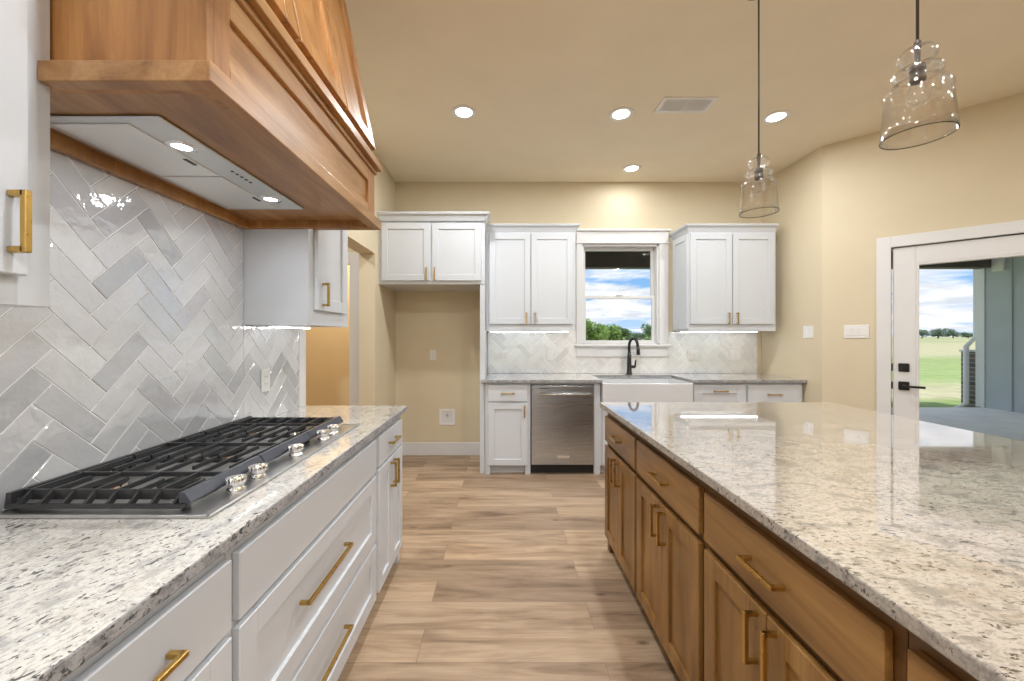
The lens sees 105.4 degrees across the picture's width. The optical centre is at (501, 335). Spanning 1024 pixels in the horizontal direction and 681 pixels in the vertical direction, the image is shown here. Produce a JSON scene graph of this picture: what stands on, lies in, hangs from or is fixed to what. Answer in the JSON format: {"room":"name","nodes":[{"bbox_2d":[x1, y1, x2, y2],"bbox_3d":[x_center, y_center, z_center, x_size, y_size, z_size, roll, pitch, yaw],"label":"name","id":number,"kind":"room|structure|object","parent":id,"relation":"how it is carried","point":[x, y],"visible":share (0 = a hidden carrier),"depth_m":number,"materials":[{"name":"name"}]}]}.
{"room":"kitchen","nodes":[
{"label":"kitchen","id":0,"kind":"room"},
{"bbox_2d":[243,150,395,405],"bbox_3d":[-1.265,-0.195,-0.620,0.150,3.050,9.960,0,0,0],"label":"wall","id":1,"kind":"structure","parent":0,"point":[377,302],"depth_m":3.67,"materials":[{"name":"beige paint"}]},
{"bbox_2d":[0,0,49,306],"bbox_3d":[-1.011,-0.601,0.426,0.354,1.089,0.683,0,0,0],"label":"upper cabinet","id":2,"kind":"object","parent":1,"relation":"attached to","point":[24,24],"visible":1,"depth_m":0.71,"materials":[{"name":"white paint"}]},
{"bbox_2d":[0,149,298,510],"bbox_3d":[-1.185,-0.077,0.984,0.009,0.986,2.568,0,0,0],"label":"tile backsplash","id":3,"kind":"structure","parent":1,"relation":"attached to","point":[142,341],"depth_m":1.22,"materials":[{"name":"tile"}]},
{"bbox_2d":[261,368,269,392],"bbox_3d":[-1.176,0.220,1.942,0.008,0.114,0.070,0,0,0],"label":"outlet","id":4,"kind":"object","parent":3,"relation":"attached to","point":[265,373],"visible":1,"depth_m":1.93,"materials":[{"name":"white plastic"}]},
{"bbox_2d":[264,373,267,386],"bbox_3d":[-1.174,0.220,1.942,0.003,0.066,0.033,0,0,0],"label":"receptacle","id":5,"kind":"object","parent":4,"relation":"attached to","point":[265,374],"depth_m":1.94,"materials":[{"name":"plastic"}]},
{"bbox_2d":[38,0,381,229],"bbox_3d":[-0.866,-1.103,1.269,0.625,1.232,1.053,0,0,0],"label":"range hood","id":6,"kind":"object","parent":1,"relation":"attached to","point":[245,114],"visible":0.99,"depth_m":1.02,"materials":[{"name":"brown wood"}]},
{"bbox_2d":[243,229,347,328],"bbox_3d":[-1.011,-0.593,2.038,0.354,1.104,0.505,0,0,0],"label":"upper cabinet","id":7,"kind":"object","parent":1,"relation":"attached to","point":[292,277],"depth_m":1.79,"materials":[{"name":"white paint"}]},
{"bbox_2d":[299,328,305,406],"bbox_3d":[-1.183,0.173,2.305,0.013,0.486,0.075,0,0,0],"label":"trim","id":8,"kind":"structure","parent":1,"relation":"attached to","point":[302,332],"depth_m":2.30,"materials":[{"name":"white paint"}]},
{"bbox_2d":[305,265,348,405],"bbox_3d":[-2.445,-0.195,5.055,2.510,3.050,1.090,0,0,0],"label":"wall","id":9,"kind":"structure","parent":0,"point":[327,348],"depth_m":5.45,"materials":[{"name":"beige paint"}]},
{"bbox_2d":[348,247,356,264],"bbox_3d":[-2.520,-0.195,3.900,2.360,3.050,0.100,0,0,0],"label":"wall","id":10,"kind":"structure","parent":0,"point":[349,249],"depth_m":3.85,"materials":[{"name":"beige paint"}]},
{"bbox_2d":[348,253,358,405],"bbox_3d":[-1.903,0.255,3.841,1.115,2.150,0.018,0,0,0],"label":"trim","id":11,"kind":"structure","parent":10,"relation":"attached to","point":[353,258],"depth_m":3.83,"materials":[{"name":"white paint"}]},
{"bbox_2d":[337,455,679,680],"bbox_3d":[0.297,1.405,-0.100,8.194,0.150,11.400,0,0,0],"label":"floor","id":12,"kind":"structure","parent":0,"point":[497,576],"depth_m":2.03,"materials":[{"name":"brown wood"}]},
{"bbox_2d":[62,554,231,680],"bbox_3d":[-0.868,0.888,0.551,0.626,0.884,0.611,0,0,0],"label":"base cabinet","id":13,"kind":"object","parent":12,"relation":"on","point":[182,638],"visible":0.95,"depth_m":0.71,"materials":[{"name":"white paint"}]},
{"bbox_2d":[224,437,375,680],"bbox_3d":[-0.868,0.888,1.355,0.626,0.884,0.993,0,0,0],"label":"base cabinet","id":14,"kind":"object","parent":12,"relation":"on","point":[304,579],"visible":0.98,"depth_m":1.21,"materials":[{"name":"white paint"}]},
{"bbox_2d":[374,416,401,592],"bbox_3d":[-0.868,0.888,2.088,0.626,0.884,0.469,0,0,0],"label":"base cabinet","id":15,"kind":"object","parent":12,"relation":"on","point":[388,474],"visible":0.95,"depth_m":2.03,"materials":[{"name":"white paint"}]},
{"bbox_2d":[377,211,489,472],"bbox_3d":[-0.653,0.074,4.030,1.070,2.512,0.657,0,0,0],"label":"tall cabinet","id":16,"kind":"object","parent":12,"relation":"on","point":[419,250],"visible":0.98,"depth_m":3.76,"materials":[{"name":"white paint"}]},
{"bbox_2d":[485,383,529,473],"bbox_3d":[0.056,0.888,4.017,0.436,0.884,0.652,0,0,0],"label":"base cabinet","id":17,"kind":"object","parent":12,"relation":"on","point":[507,405],"visible":0.96,"depth_m":3.73,"materials":[{"name":"white paint"}]},
{"bbox_2d":[530,383,593,472],"bbox_3d":[0.579,0.888,4.010,0.606,0.884,0.667,0,0,0],"label":"dishwasher","id":18,"kind":"object","parent":12,"relation":"on","point":[561,416],"depth_m":3.72,"materials":[{"name":"silver metal"}]},
{"bbox_2d":[593,383,607,473],"bbox_3d":[1.348,0.888,4.017,0.928,0.884,0.652,0,0,0],"label":"base cabinet","id":19,"kind":"object","parent":12,"relation":"on","point":[599,413],"visible":0.12,"depth_m":3.75,"materials":[{"name":"white paint"}]},
{"bbox_2d":[481,373,806,382],"bbox_3d":[1.349,0.431,4.025,3.089,0.030,0.646,0,0,0],"label":"countertop","id":20,"kind":"structure","parent":19,"relation":"on","point":[491,377],"depth_m":3.91,"materials":[{"name":"beige stone"}]},
{"bbox_2d":[626,337,639,373],"bbox_3d":[1.428,0.215,4.228,0.162,0.400,0.079,0,0,41],"label":"faucet","id":21,"kind":"object","parent":20,"relation":"on","point":[630,366],"visible":0.99,"depth_m":4.23,"materials":[{"name":"black metal"}]},
{"bbox_2d":[600,378,692,401],"bbox_3d":[1.380,0.566,3.932,0.856,0.238,0.500,0,0,0],"label":"farmhouse sink","id":22,"kind":"object","parent":20,"relation":"in","point":[611,389],"visible":0.66,"depth_m":3.68,"materials":[{"name":"white ceramic"}]},
{"bbox_2d":[605,413,639,591],"bbox_3d":[1.143,0.888,2.155,1.074,0.884,0.570,0,0,0],"label":"base cabinet","id":23,"kind":"object","parent":12,"relation":"on","point":[621,475],"visible":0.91,"depth_m":2.10,"materials":[{"name":"brown wood"}]},
{"bbox_2d":[637,436,707,680],"bbox_3d":[1.143,0.888,1.562,1.074,0.884,0.613,0,0,0],"label":"base cabinet","id":24,"kind":"object","parent":12,"relation":"on","point":[671,544],"visible":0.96,"depth_m":1.48,"materials":[{"name":"brown wood"}]},
{"bbox_2d":[690,382,745,401],"bbox_3d":[2.078,0.888,4.017,0.528,0.884,0.652,0,0,0],"label":"base cabinet","id":25,"kind":"object","parent":12,"relation":"on","point":[702,392],"visible":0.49,"depth_m":3.73,"materials":[{"name":"white paint"}]},
{"bbox_2d":[746,383,801,401],"bbox_3d":[2.615,0.888,4.017,0.543,0.884,0.652,0,0,0],"label":"base cabinet","id":26,"kind":"object","parent":12,"relation":"on","point":[755,392],"visible":0.19,"depth_m":3.73,"materials":[{"name":"white paint"}]},
{"bbox_2d":[704,485,908,680],"bbox_3d":[1.143,0.888,0.945,1.074,0.884,0.618,0,0,0],"label":"base cabinet","id":27,"kind":"object","parent":12,"relation":"on","point":[772,613],"visible":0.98,"depth_m":0.91,"materials":[{"name":"brown wood"}]},
{"bbox_2d":[907,631,977,680],"bbox_3d":[1.143,0.888,0.317,1.074,0.884,0.634,0,0,0],"label":"base cabinet","id":28,"kind":"object","parent":12,"relation":"on","point":[924,663],"visible":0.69,"depth_m":0.59,"materials":[{"name":"brown wood"}]},
{"bbox_2d":[600,402,1023,680],"bbox_3d":[1.337,0.431,1.201,1.447,0.030,2.502,0,0,0],"label":"countertop","id":29,"kind":"structure","parent":28,"relation":"on","point":[924,521],"depth_m":1.00,"materials":[{"name":"stone"}]},
{"bbox_3d":[-0.868,0.888,-0.058,0.626,0.884,0.603,0,0,0],"label":"base cabinet","id":30,"kind":"object","parent":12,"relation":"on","visible":0},
{"bbox_2d":[0,406,406,680],"bbox_3d":[-0.877,0.431,0.978,0.622,0.030,2.715,0,0,0],"label":"countertop","id":31,"kind":"structure","parent":30,"relation":"on","point":[69,588],"depth_m":0.72,"materials":[{"name":"beige stone"}]},
{"bbox_2d":[0,416,359,518],"bbox_3d":[-0.916,0.391,1.354,0.504,0.050,0.936,0,0,0],"label":"gas cooktop","id":32,"kind":"object","parent":31,"relation":"in","point":[199,475],"visible":1,"depth_m":1.05,"materials":[{"name":"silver metal"}]},
{"bbox_2d":[396,182,760,441],"bbox_3d":[0.855,-0.195,4.435,4.390,3.050,0.150,0,0,0],"label":"wall","id":33,"kind":"structure","parent":0,"point":[447,323],"depth_m":4.36,"materials":[{"name":"beige paint"}]},
{"bbox_2d":[430,350,435,359],"bbox_3d":[-0.772,0.212,4.356,0.070,0.114,0.008,0,0,0],"label":"outlet","id":34,"kind":"object","parent":33,"relation":"attached to","point":[432,352],"visible":1,"depth_m":4.35,"materials":[{"name":"white plastic"}]},
{"bbox_2d":[400,442,479,454],"bbox_3d":[-0.703,1.259,4.352,0.975,0.142,0.016,0,0,0],"label":"baseboard","id":35,"kind":"structure","parent":33,"relation":"attached to","point":[408,448],"depth_m":4.34,"materials":[{"name":"white paint"}]},
{"bbox_2d":[439,409,454,424],"bbox_3d":[-0.613,0.905,4.350,0.175,0.178,0.020,0,0,0],"label":"outlet","id":36,"kind":"object","parent":33,"relation":"attached to","point":[446,416],"visible":1,"depth_m":4.36,"materials":[{"name":"white plastic"}]},
{"bbox_2d":[486,223,580,331],"bbox_3d":[0.317,-0.590,4.147,0.961,1.097,0.423,0,0,0],"label":"upper cabinet","id":37,"kind":"object","parent":33,"relation":"attached to","point":[530,267],"depth_m":3.98,"materials":[{"name":"white paint"}]},
{"bbox_2d":[488,332,756,372],"bbox_3d":[1.344,0.185,4.355,3.008,0.462,0.009,0,0,0],"label":"tile backsplash","id":38,"kind":"structure","parent":33,"relation":"attached to","point":[527,351],"depth_m":4.35,"materials":[{"name":"tile"}]},
{"bbox_2d":[688,350,697,359],"bbox_3d":[2.128,0.215,4.346,0.116,0.114,0.010,0,0,0],"label":"light switch","id":39,"kind":"object","parent":38,"relation":"attached to","point":[692,354],"visible":1,"depth_m":4.34,"materials":[{"name":"white plastic"}]},
{"bbox_2d":[729,350,739,359],"bbox_3d":[2.590,0.215,4.346,0.116,0.114,0.010,0,0,0],"label":"light switch","id":40,"kind":"object","parent":38,"relation":"attached to","point":[733,354],"visible":1,"depth_m":4.34,"materials":[{"name":"white plastic"}]},
{"bbox_2d":[574,229,670,356],"bbox_3d":[1.339,-0.478,4.394,1.067,1.417,0.172,0,0,0],"label":"window","id":41,"kind":"structure","parent":33,"relation":"in","point":[656,241],"depth_m":4.34,"materials":[{"name":"white paint"}]},
{"bbox_2d":[669,223,778,331],"bbox_3d":[2.332,-0.590,4.147,0.937,1.097,0.423,0,0,0],"label":"upper cabinet","id":42,"kind":"object","parent":33,"relation":"attached to","point":[724,274],"depth_m":3.98,"materials":[{"name":"white paint"}]},
{"bbox_2d":[345,0,1023,181],"bbox_3d":[0.297,-1.795,-0.100,8.194,0.150,11.400,0,0,0],"label":"ceiling","id":43,"kind":"structure","parent":0,"point":[543,80],"depth_m":2.60,"materials":[{"name":"beige paint"}]},
{"bbox_2d":[452,105,475,118],"bbox_3d":[-0.292,-1.716,2.995,0.188,0.007,0.188,0,0,0],"label":"recessed light","id":44,"kind":"object","parent":43,"relation":"in","point":[460,111],"visible":1,"depth_m":2.99,"materials":[{"name":"white plastic"}]},
{"bbox_2d":[609,107,633,120],"bbox_3d":[0.922,-1.716,3.020,0.188,0.007,0.188,0,0,0],"label":"recessed light","id":45,"kind":"object","parent":43,"relation":"in","point":[621,113],"visible":1,"depth_m":3.01,"materials":[{"name":"white plastic"}]},
{"bbox_2d":[622,164,640,172],"bbox_3d":[1.330,-1.716,4.000,0.188,0.007,0.188,0,0,0],"label":"recessed light","id":46,"kind":"object","parent":43,"relation":"in","point":[634,167],"visible":1,"depth_m":4.00,"materials":[{"name":"white plastic"}]},
{"bbox_2d":[654,97,718,112],"bbox_3d":[1.363,-1.716,2.900,0.395,0.008,0.190,0,0,0],"label":"ceiling vent","id":47,"kind":"object","parent":43,"relation":"in","point":[668,104],"visible":1,"depth_m":2.89,"materials":[{"name":"white plastic"}]},
{"bbox_2d":[739,0,779,217],"bbox_3d":[1.270,-1.163,1.929,0.171,1.111,0.171,0,0,-26],"label":"pendant light","id":48,"kind":"object","parent":43,"relation":"hanging from","point":[758,172],"visible":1,"depth_m":1.93,"materials":[{"name":"clear glass"}]},
{"bbox_2d":[754,153,762,180],"bbox_3d":[1.270,-0.838,1.929,0.038,0.130,0.038,0,0,0],"label":"socket","id":49,"kind":"object","parent":48,"relation":"attached to","point":[758,172],"depth_m":1.92,"materials":[{"name":"silver metal"}]},
{"bbox_2d":[762,110,790,123],"bbox_3d":[2.150,-1.716,3.060,0.188,0.007,0.188,0,0,0],"label":"recessed light","id":50,"kind":"object","parent":43,"relation":"in","point":[777,116],"visible":1,"depth_m":3.05,"materials":[{"name":"white plastic"}]},
{"bbox_2d":[879,0,960,149],"bbox_3d":[1.270,-1.163,1.192,0.171,1.111,0.171,0,0,26],"label":"pendant light","id":51,"kind":"object","parent":43,"relation":"hanging from","point":[917,71],"visible":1,"depth_m":1.19,"materials":[{"name":"clear glass"}]},
{"bbox_2d":[909,39,926,85],"bbox_3d":[1.270,-0.838,1.192,0.038,0.130,0.038,0,0,0],"label":"socket","id":52,"kind":"object","parent":51,"relation":"attached to","point":[920,66],"depth_m":1.18,"materials":[{"name":"silver metal"}]},
{"bbox_2d":[761,147,821,401],"bbox_3d":[2.975,-0.195,3.947,0.150,3.050,0.826,0,0,0],"label":"wall","id":53,"kind":"structure","parent":0,"point":[785,352],"depth_m":3.83,"materials":[{"name":"beige paint"}]},
{"bbox_2d":[803,326,812,337],"bbox_3d":[2.895,-0.038,3.690,0.010,0.114,0.116,0,0,0],"label":"light switch","id":54,"kind":"object","parent":53,"relation":"attached to","point":[807,330],"visible":1,"depth_m":3.69,"materials":[{"name":"white plastic"}]},
{"bbox_2d":[822,92,1023,411],"bbox_3d":[3.625,-0.195,2.915,1.900,3.050,0.150,0,0,45],"label":"wall","id":55,"kind":"structure","parent":0,"point":[973,175],"depth_m":3.22,"materials":[{"name":"beige paint"}]},
{"bbox_2d":[844,325,868,337],"bbox_3d":[3.059,-0.038,3.368,0.162,0.114,0.010,0,0,45],"label":"light switch","id":56,"kind":"object","parent":55,"relation":"attached to","point":[850,331],"visible":1,"depth_m":3.36,"materials":[{"name":"white plastic"}]},
{"bbox_2d":[876,220,1023,419],"bbox_3d":[3.572,0.257,2.918,0.200,2.147,1.110,0,0,-45],"label":"door","id":57,"kind":"structure","parent":55,"relation":"in","point":[1004,239],"depth_m":3.15,"materials":[{"name":"white paint"}]},
{"bbox_2d":[975,256,1023,412],"bbox_3d":[11.030,-0.120,0.750,3.940,3.200,13.500,0,0,0],"label":"wall","id":58,"kind":"structure","parent":0,"point":[999,288],"depth_m":7.12,"materials":[{"name":"blue"}]},
{"bbox_2d":[955,269,974,406],"bbox_3d":[9.051,0.021,7.603,0.371,2.882,0.088,0,0,19],"label":"downspout","id":59,"kind":"object","parent":58,"relation":"attached to","point":[966,346],"visible":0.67,"depth_m":7.57,"materials":[{"name":"grey metal"}]},
{"label":"outside","id":60,"kind":"structure","parent":0,"visible":0},
{"bbox_2d":[606,337,974,406],"bbox_3d":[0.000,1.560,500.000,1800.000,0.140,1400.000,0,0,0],"label":"ground","id":61,"kind":"structure","parent":60,"point":[939,359],"depth_m":16.84,"materials":[{"name":"green plant"}]},
{"bbox_2d":[586,318,607,339],"bbox_3d":[9.700,-0.271,41.865,3.739,3.627,3.364,0,0,0],"label":"tree","id":62,"kind":"object","parent":61,"relation":"on","point":[599,329],"visible":0.67,"depth_m":41.31,"materials":[{"name":"green plant"}]},
{"bbox_2d":[599,324,620,339],"bbox_3d":[12.358,-0.011,46.020,3.714,3.106,3.342,0,0,0],"label":"tree","id":63,"kind":"object","parent":61,"relation":"on","point":[614,333],"visible":0.55,"depth_m":45.83,"materials":[{"name":"green plant"}]},
{"bbox_2d":[619,327,631,339],"bbox_3d":[22.772,-0.209,73.920,3.707,3.502,4.001,0,0,0],"label":"tree","id":64,"kind":"object","parent":61,"relation":"on","point":[625,333],"visible":0.64,"depth_m":72.88,"materials":[{"name":"green plant"}]},
{"bbox_2d":[630,332,647,339],"bbox_3d":[36.086,0.226,105.139,5.829,2.632,5.458,0,0,0],"label":"tree","id":65,"kind":"object","parent":61,"relation":"on","point":[638,336],"visible":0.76,"depth_m":103.68,"materials":[{"name":"green plant"}]},
{"bbox_2d":[640,323,650,339],"bbox_3d":[23.875,-0.326,61.917,3.904,3.737,3.119,0,0,0],"label":"tree","id":66,"kind":"object","parent":61,"relation":"on","point":[647,332],"visible":0.3,"depth_m":61.35,"materials":[{"name":"green plant"}]},
{"bbox_2d":[919,329,931,338],"bbox_3d":[247.591,-1.268,230.445,11.071,5.622,8.412,0,0,0],"label":"tree","id":67,"kind":"object","parent":61,"relation":"on","point":[922,332],"visible":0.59,"depth_m":229.30,"materials":[{"name":"green plant"}]},
{"bbox_2d":[930,328,950,338],"bbox_3d":[257.238,-1.669,229.882,9.182,6.424,8.083,0,0,0],"label":"tree","id":68,"kind":"object","parent":61,"relation":"on","point":[938,333],"visible":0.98,"depth_m":228.38,"materials":[{"name":"green plant"}]},
{"bbox_2d":[944,329,959,337],"bbox_3d":[303.027,-1.662,262.023,10.232,6.410,8.913,0,0,0],"label":"tree","id":69,"kind":"object","parent":61,"relation":"on","point":[952,332],"visible":0.82,"depth_m":261.04,"materials":[{"name":"green plant"}]},
{"bbox_2d":[892,407,1023,441],"bbox_3d":[2.560,1.415,-2.310,13.120,0.130,19.380,0,0,0],"label":"patio slab","id":70,"kind":"object","parent":61,"relation":"on","point":[996,422],"visible":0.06,"depth_m":6.31,"materials":[{"name":"concrete"}]},
{"bbox_2d":[958,332,972,337],"bbox_3d":[281.735,-0.502,235.779,8.822,4.088,7.829,0,0,0],"label":"tree","id":71,"kind":"object","parent":61,"relation":"on","point":[964,334],"visible":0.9,"depth_m":235.08,"materials":[{"name":"green plant"}]},
{"bbox_2d":[959,350,976,406],"bbox_3d":[9.365,0.880,7.640,0.510,1.220,0.270,0,0,0],"label":"stone plinth","id":72,"kind":"object","parent":61,"relation":"on","point":[971,352],"visible":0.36,"depth_m":7.58,"materials":[{"name":"grey stone"}]},
{"bbox_3d":[4.319,-0.195,-1.705,0.150,3.050,7.790,0,0,0],"label":"wall","id":73,"kind":"structure","parent":0,"visible":0},
{"bbox_3d":[4.110,-1.645,0.750,10.580,0.150,13.900,0,0,0],"label":"roof","id":74,"kind":"structure","parent":73,"relation":"attached to","visible":0},
{"bbox_2d":[585,251,990,268],"bbox_3d":[3.940,-1.420,7.320,10.240,0.300,0.200,0,0,0],"label":"beam","id":75,"kind":"structure","parent":74,"relation":"attached to","point":[593,259],"depth_m":7.22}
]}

